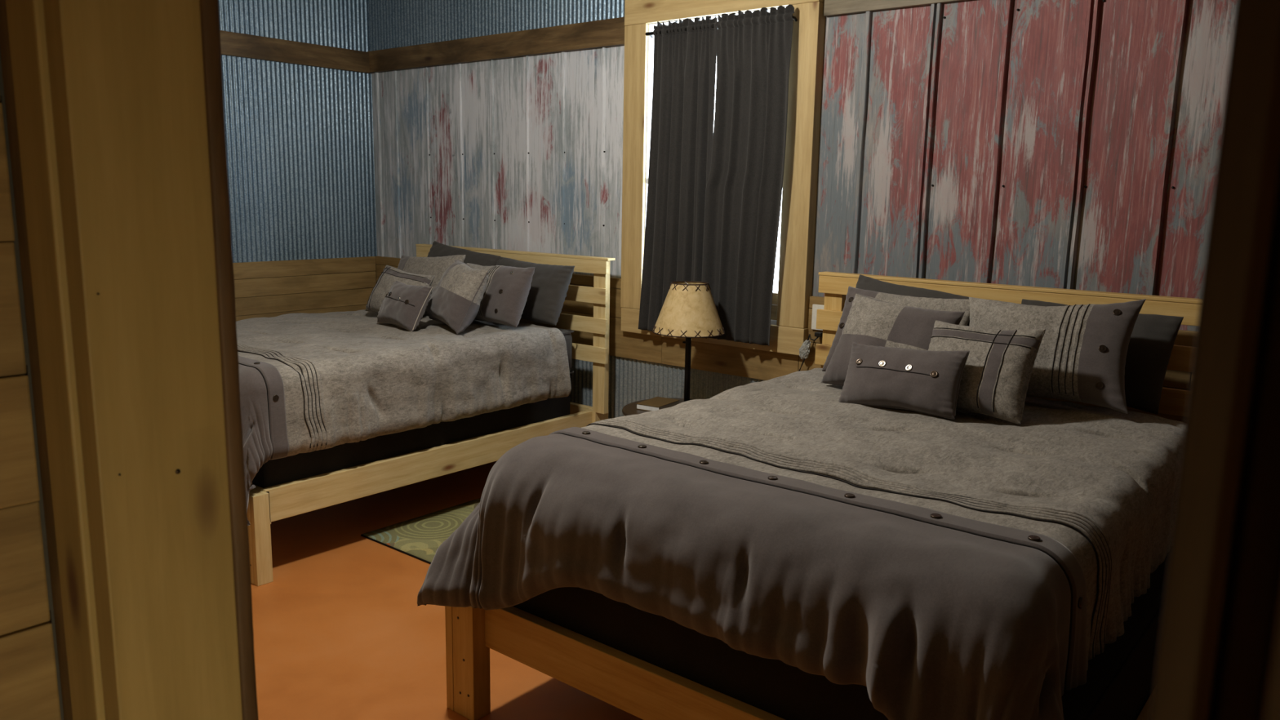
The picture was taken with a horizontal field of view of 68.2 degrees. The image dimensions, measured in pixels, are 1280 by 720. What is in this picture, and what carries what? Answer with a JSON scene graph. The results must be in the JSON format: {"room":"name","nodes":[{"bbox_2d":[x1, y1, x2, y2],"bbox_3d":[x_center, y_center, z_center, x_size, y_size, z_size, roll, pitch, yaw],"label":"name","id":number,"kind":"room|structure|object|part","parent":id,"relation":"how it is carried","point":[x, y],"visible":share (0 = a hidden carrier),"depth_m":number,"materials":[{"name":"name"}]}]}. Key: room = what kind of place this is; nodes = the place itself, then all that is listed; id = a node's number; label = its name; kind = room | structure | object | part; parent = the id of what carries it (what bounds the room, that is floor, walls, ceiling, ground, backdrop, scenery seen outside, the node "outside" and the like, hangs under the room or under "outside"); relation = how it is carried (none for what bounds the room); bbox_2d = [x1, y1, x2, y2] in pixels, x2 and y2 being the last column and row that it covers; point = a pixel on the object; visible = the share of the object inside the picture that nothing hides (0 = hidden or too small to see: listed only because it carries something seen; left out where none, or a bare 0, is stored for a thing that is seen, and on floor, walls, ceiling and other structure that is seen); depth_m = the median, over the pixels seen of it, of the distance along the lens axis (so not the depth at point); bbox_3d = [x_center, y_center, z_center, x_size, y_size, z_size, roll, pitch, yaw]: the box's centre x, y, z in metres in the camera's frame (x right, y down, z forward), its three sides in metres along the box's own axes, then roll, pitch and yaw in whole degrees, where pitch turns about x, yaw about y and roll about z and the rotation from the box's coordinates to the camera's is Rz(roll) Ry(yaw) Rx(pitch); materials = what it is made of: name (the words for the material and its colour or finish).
{"room":"bedroom","nodes":[
{"label":"bedroom","id":0,"kind":"room"},
{"bbox_2d":[0,51,64,719],"bbox_3d":[-1.638,0.056,-0.086,0.164,3.100,2.973,9,13,39],"label":"wall","id":1,"kind":"structure","parent":0,"point":[30,686],"depth_m":1.01,"materials":[{"name":"brown wood"}]},
{"bbox_2d":[218,0,377,321],"bbox_3d":[-3.038,-0.933,5.400,0.157,3.100,3.830,9,13,39],"label":"wall","id":2,"kind":"structure","parent":0,"point":[299,138],"depth_m":6.22,"materials":[{"name":"blue metal"}]},
{"bbox_2d":[219,30,369,73],"bbox_3d":[-3.007,-1.834,5.171,0.049,0.139,3.541,9,13,39],"label":"trim","id":3,"kind":"structure","parent":2,"relation":"attached to","point":[233,44],"depth_m":6.07,"materials":[{"name":"brown wood"}]},
{"bbox_2d":[251,461,643,719],"bbox_3d":[-0.877,1.315,1.962,8.277,0.100,6.955,9,13,39],"label":"floor","id":4,"kind":"structure","parent":0,"point":[340,631],"depth_m":3.45,"materials":[{"name":"concrete"}]},
{"bbox_2d":[360,497,480,564],"bbox_3d":[-0.273,0.881,4.174,1.914,0.010,0.927,9,13,39],"label":"area rug","id":5,"kind":"object","parent":4,"relation":"on","point":[420,538],"visible":0.14,"depth_m":4.46,"materials":[{"name":"green fabric"}]},
{"bbox_2d":[247,244,615,586],"bbox_3d":[-1.432,0.081,5.013,1.677,1.254,2.152,9,13,39],"label":"bed","id":6,"kind":"object","parent":4,"relation":"on","point":[266,505],"visible":0.34,"depth_m":4.62,"materials":[{"name":"brown wood"}]},
{"bbox_3d":[-1.576,0.723,3.870,0.054,0.380,0.068,9,13,39],"label":"leg","id":7,"kind":"part","parent":6,"relation":"part of","materials":[{"name":"brown wood"}]},
{"bbox_3d":[-2.077,0.517,4.298,1.434,0.144,0.038,9,13,39],"label":"foot rail","id":8,"kind":"part","parent":6,"relation":"part of","materials":[{"name":"brown wood"}]},
{"bbox_2d":[252,376,571,488],"bbox_3d":[-1.479,0.267,4.989,1.358,0.315,1.828,9,13,39],"label":"box spring","id":9,"kind":"object","parent":6,"relation":"on","point":[300,465],"visible":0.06,"depth_m":4.40,"materials":[{"name":"black fabric"}]},
{"bbox_2d":[536,324,574,373],"bbox_3d":[-1.467,-0.016,4.952,1.363,0.251,1.858,9,13,39],"label":"mattress","id":10,"kind":"object","parent":9,"relation":"on","point":[566,333],"visible":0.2,"depth_m":5.20,"materials":[{"name":"grey fabric"}]},
{"bbox_2d":[235,309,571,525],"bbox_3d":[-1.585,0.146,4.841,1.630,0.631,1.895,9,13,39],"label":"comforter","id":11,"kind":"object","parent":10,"relation":"on","point":[308,382],"visible":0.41,"depth_m":4.31,"materials":[{"name":"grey fabric"}]},
{"bbox_3d":[-2.067,0.120,4.234,1.546,0.364,0.006,9,13,39],"label":"seam cord","id":12,"kind":"part","parent":11,"relation":"part of","materials":[{"name":"black fabric"}]},
{"bbox_3d":[-2.105,0.251,4.213,1.623,0.624,0.251,9,13,39],"label":"foot panel","id":13,"kind":"part","parent":11,"relation":"part of","materials":[{"name":"grey fabric"}]},
{"bbox_2d":[364,265,435,312],"bbox_3d":[-1.359,-0.373,5.311,0.451,0.292,0.198,9,13,39],"label":"throw pillow","id":14,"kind":"object","parent":11,"relation":"on","point":[390,274],"visible":0.56,"depth_m":5.30,"materials":[{"name":"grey fabric"}]},
{"bbox_3d":[-1.499,0.013,4.905,1.597,0.387,1.643,9,13,39],"label":"panel","id":15,"kind":"part","parent":11,"relation":"part of","materials":[{"name":"grey fabric"}]},
{"bbox_2d":[377,280,432,332],"bbox_3d":[-1.236,-0.286,4.947,0.171,0.230,0.393,-8,14,-43],"label":"pillow","id":16,"kind":"object","parent":11,"relation":"on","point":[405,305],"visible":1,"depth_m":4.84,"materials":[{"name":"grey fabric"}]},
{"bbox_2d":[397,254,465,311],"bbox_3d":[-1.270,-0.447,5.521,0.606,0.358,0.197,9,13,39],"label":"pillow sham","id":17,"kind":"object","parent":11,"relation":"on","point":[437,267],"visible":0.32,"depth_m":5.46,"materials":[{"name":"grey fabric"}]},
{"bbox_2d":[426,259,488,334],"bbox_3d":[-0.963,-0.338,4.955,0.265,0.349,0.410,-3,11,-24],"label":"throw pillow","id":18,"kind":"object","parent":11,"relation":"on","point":[455,302],"visible":0.99,"depth_m":4.82,"materials":[{"name":"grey fabric"}]},
{"bbox_2d":[426,240,500,266],"bbox_3d":[-1.117,-0.491,5.666,0.670,0.415,0.212,10,14,43],"label":"bed pillow","id":19,"kind":"object","parent":11,"relation":"on","point":[437,249],"visible":0.23,"depth_m":5.62,"materials":[{"name":"grey fabric"}]},
{"bbox_2d":[466,262,535,327],"bbox_3d":[-0.817,-0.357,5.119,0.609,0.324,0.219,10,14,43],"label":"pillow sham","id":20,"kind":"object","parent":11,"relation":"on","point":[506,293],"visible":0.73,"depth_m":4.95,"materials":[{"name":"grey fabric"}]},
{"bbox_2d":[496,256,574,325],"bbox_3d":[-0.638,-0.391,5.275,0.630,0.333,0.207,9,13,39],"label":"bed pillow","id":21,"kind":"object","parent":11,"relation":"on","point":[549,284],"visible":0.63,"depth_m":5.11,"materials":[{"name":"grey fabric"}]},
{"bbox_3d":[-0.911,0.476,4.614,0.038,0.140,1.975,9,13,39],"label":"rail","id":22,"kind":"part","parent":6,"relation":"part of","materials":[{"name":"brown wood"}]},
{"bbox_3d":[-0.786,0.261,5.845,1.354,0.143,0.038,9,13,39],"label":"head rail","id":23,"kind":"part","parent":6,"relation":"part of","materials":[{"name":"brown wood"}]},
{"bbox_3d":[-0.252,0.471,5.430,0.085,0.384,0.113,9,13,39],"label":"leg","id":24,"kind":"part","parent":6,"relation":"part of","materials":[{"name":"brown wood"}]},
{"bbox_3d":[-0.216,-0.126,5.257,0.088,0.859,0.038,9,13,39],"label":"post","id":25,"kind":"part","parent":6,"relation":"part of","materials":[{"name":"brown wood"}]},
{"bbox_2d":[622,397,693,415],"bbox_3d":[0.180,0.516,4.727,0.550,0.553,0.550,9,13,39],"label":"bedside table","id":26,"kind":"object","parent":4,"relation":"on","point":[629,409],"visible":0.09,"depth_m":4.67,"materials":[{"name":"brown wood"}]},
{"bbox_2d":[635,396,679,411],"bbox_3d":[0.090,0.222,4.709,0.132,0.030,0.200,7,12,32],"label":"book","id":27,"kind":"object","parent":26,"relation":"on","point":[655,403],"visible":0.8,"depth_m":4.67,"materials":[{"name":"brown paper"}]},
{"bbox_2d":[652,280,725,401],"bbox_3d":[0.237,-0.068,4.645,0.359,0.628,0.359,9,13,39],"label":"table lamp","id":28,"kind":"object","parent":26,"relation":"on","point":[689,310],"visible":0.85,"depth_m":4.51,"materials":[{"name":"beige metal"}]},
{"bbox_3d":[0.241,-0.256,4.612,0.352,0.240,0.352,9,13,39],"label":"lamp shade","id":29,"kind":"part","parent":28,"relation":"part of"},
{"bbox_2d":[444,271,1199,719],"bbox_3d":[0.831,0.453,3.083,1.917,1.271,2.161,9,13,39],"label":"bed","id":30,"kind":"object","parent":4,"relation":"on","point":[644,690],"visible":0.25,"depth_m":2.83,"materials":[{"name":"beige wood"}]},
{"bbox_3d":[-0.570,0.906,2.950,0.032,0.374,0.068,9,13,39],"label":"leg","id":31,"kind":"part","parent":30,"relation":"part of","materials":[{"name":"orange wood"}]},
{"bbox_3d":[0.179,0.903,2.369,1.656,0.144,0.038,9,13,39],"label":"foot rail","id":32,"kind":"part","parent":30,"relation":"part of","materials":[{"name":"orange wood"}]},
{"bbox_3d":[0.867,0.059,4.285,0.088,0.882,0.038,9,13,39],"label":"post","id":33,"kind":"part","parent":30,"relation":"part of","materials":[{"name":"orange wood"}]},
{"bbox_2d":[512,551,1169,719],"bbox_3d":[0.780,0.650,3.058,1.674,0.320,1.834,9,13,39],"label":"box spring","id":34,"kind":"object","parent":30,"relation":"on","point":[1120,679],"visible":0.02,"depth_m":2.32,"materials":[{"name":"black fabric"}]},
{"bbox_3d":[0.806,0.365,3.034,1.368,0.245,1.808,9,13,39],"label":"mattress","id":35,"kind":"object","parent":34,"relation":"on","visible":0},
{"bbox_2d":[417,368,1185,719],"bbox_3d":[0.675,0.593,2.898,1.850,0.768,1.955,9,13,39],"label":"comforter","id":36,"kind":"object","parent":35,"relation":"on","point":[971,566],"visible":0.88,"depth_m":2.28,"materials":[{"name":"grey fabric"}]},
{"bbox_3d":[0.289,0.607,2.431,1.574,0.624,0.004,9,13,39],"label":"seam cord","id":37,"kind":"part","parent":36,"relation":"part of","materials":[{"name":"black fabric"}]},
{"bbox_3d":[0.806,0.507,3.053,1.628,0.648,1.512,9,13,39],"label":"panel","id":38,"kind":"part","parent":36,"relation":"part of","materials":[{"name":"grey fabric"}]},
{"bbox_2d":[821,293,964,385],"bbox_3d":[0.922,-0.043,3.483,0.476,0.364,0.237,9,13,39],"label":"throw pillow","id":39,"kind":"object","parent":36,"relation":"on","point":[870,321],"visible":0.53,"depth_m":3.46,"materials":[{"name":"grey fabric"}]},
{"bbox_2d":[822,285,969,371],"bbox_3d":[1.001,-0.091,3.695,0.560,0.342,0.196,11,14,44],"label":"pillow sham","id":40,"kind":"object","parent":36,"relation":"on","point":[939,304],"visible":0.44,"depth_m":3.69,"materials":[{"name":"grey fabric"}]},
{"bbox_2d":[838,342,969,419],"bbox_3d":[0.883,0.063,3.198,0.433,0.230,0.154,9,13,39],"label":"pillow","id":41,"kind":"object","parent":36,"relation":"on","point":[922,381],"visible":0.98,"depth_m":3.14,"materials":[{"name":"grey fabric"}]},
{"bbox_2d":[928,320,1045,424],"bbox_3d":[1.127,0.029,3.174,0.394,0.297,0.214,9,13,39],"label":"throw pillow","id":42,"kind":"object","parent":36,"relation":"on","point":[997,370],"visible":0.82,"depth_m":3.08,"materials":[{"name":"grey fabric"}]},
{"bbox_2d":[968,297,1146,413],"bbox_3d":[1.405,-0.029,3.302,0.622,0.409,0.235,9,13,39],"label":"pillow sham","id":43,"kind":"object","parent":36,"relation":"on","point":[1081,357],"visible":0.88,"depth_m":3.17,"materials":[{"name":"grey fabric"}]},
{"bbox_2d":[855,274,992,325],"bbox_3d":[1.081,-0.123,3.840,0.212,0.400,0.640,-9,14,-43],"label":"bed pillow","id":44,"kind":"object","parent":35,"relation":"on","point":[864,282],"visible":0.18,"depth_m":3.88,"materials":[{"name":"grey fabric"}]},
{"bbox_2d":[1021,298,1183,414],"bbox_3d":[1.613,-0.024,3.419,0.201,0.338,0.566,-9,14,-44],"label":"bed pillow","id":45,"kind":"object","parent":35,"relation":"on","point":[1153,337],"visible":0.35,"depth_m":3.25,"materials":[{"name":"grey fabric"}]},
{"bbox_3d":[1.472,0.882,2.588,0.038,0.140,1.984,9,13,39],"label":"rail","id":46,"kind":"part","parent":30,"relation":"part of","materials":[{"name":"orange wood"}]},
{"bbox_2d":[368,0,1236,422],"bbox_3d":[1.238,-0.657,4.269,8.177,3.100,0.187,9,13,39],"label":"wall","id":47,"kind":"structure","parent":0,"point":[1073,144],"depth_m":4.19,"materials":[{"name":"metal"}]},
{"bbox_2d":[367,17,624,73],"bbox_3d":[-0.960,-1.914,5.805,2.359,0.141,0.051,9,13,39],"label":"trim","id":48,"kind":"structure","parent":47,"relation":"attached to","point":[607,33],"depth_m":5.65,"materials":[{"name":"brown wood"}]},
{"bbox_2d":[620,0,825,355],"bbox_3d":[0.384,-0.972,4.818,1.168,1.776,0.099,9,13,39],"label":"window","id":49,"kind":"structure","parent":47,"relation":"in","point":[788,333],"depth_m":4.60,"materials":[{"name":"brown wood"}]},
{"bbox_3d":[0.379,-0.969,4.821,0.904,1.543,0.044,9,13,39],"label":"frame","id":50,"kind":"part","parent":49,"relation":"part of","materials":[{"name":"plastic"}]},
{"bbox_2d":[645,16,797,38],"bbox_3d":[0.379,-1.630,4.626,0.868,0.023,0.057,9,13,39],"label":"curtain rod","id":51,"kind":"object","parent":49,"relation":"attached to","point":[648,33],"visible":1,"depth_m":4.74,"materials":[{"name":"black metal"}]},
{"bbox_2d":[638,15,717,338],"bbox_3d":[0.192,-0.924,4.872,0.467,1.600,0.052,9,13,39],"label":"curtain","id":52,"kind":"object","parent":51,"relation":"hanging from","point":[684,68],"visible":0.88,"depth_m":4.84,"materials":[{"name":"fabric"}]},
{"bbox_3d":[0.366,-1.630,4.609,0.863,0.017,0.017,9,13,39],"label":"rod","id":53,"kind":"part","parent":51,"relation":"part of","materials":[{"name":"black metal"}]},
{"bbox_2d":[702,4,794,346],"bbox_3d":[0.512,-0.871,4.588,0.455,1.592,0.051,9,12,37],"label":"curtain","id":54,"kind":"object","parent":51,"relation":"hanging from","point":[744,184],"visible":0.98,"depth_m":4.58,"materials":[{"name":"fabric"}]},
{"bbox_2d":[799,331,822,371],"bbox_3d":[0.717,0.319,4.662,0.336,0.948,0.038,7,11,30],"label":"power cord","id":55,"kind":"object","parent":47,"relation":"attached to","point":[804,351],"visible":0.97,"depth_m":4.54,"materials":[{"name":"grey"}]},
{"bbox_2d":[811,304,823,330],"bbox_3d":[0.882,-0.200,4.505,0.137,0.122,0.016,9,13,39],"label":"wall outlet","id":56,"kind":"object","parent":47,"relation":"attached to","point":[815,307],"visible":0.14,"depth_m":4.53,"materials":[{"name":"white plastic"}]},
{"bbox_2d":[823,0,970,17],"bbox_3d":[2.573,-1.374,2.947,4.444,0.142,0.051,9,13,39],"label":"trim","id":57,"kind":"structure","parent":47,"relation":"attached to","point":[832,7],"depth_m":4.19,"materials":[{"name":"brown wood"}]},
{"bbox_3d":[-1.113,-0.204,1.450,8.177,3.100,0.120,9,13,39],"label":"wall","id":58,"kind":"structure","parent":0,"visible":0},
{"bbox_2d":[0,0,1279,719],"bbox_3d":[-0.132,0.370,0.714,1.243,2.220,0.168,9,13,39],"label":"door frame","id":59,"kind":"structure","parent":58,"relation":"in","point":[114,108],"depth_m":0.89,"materials":[{"name":"brown wood"}]}
]}

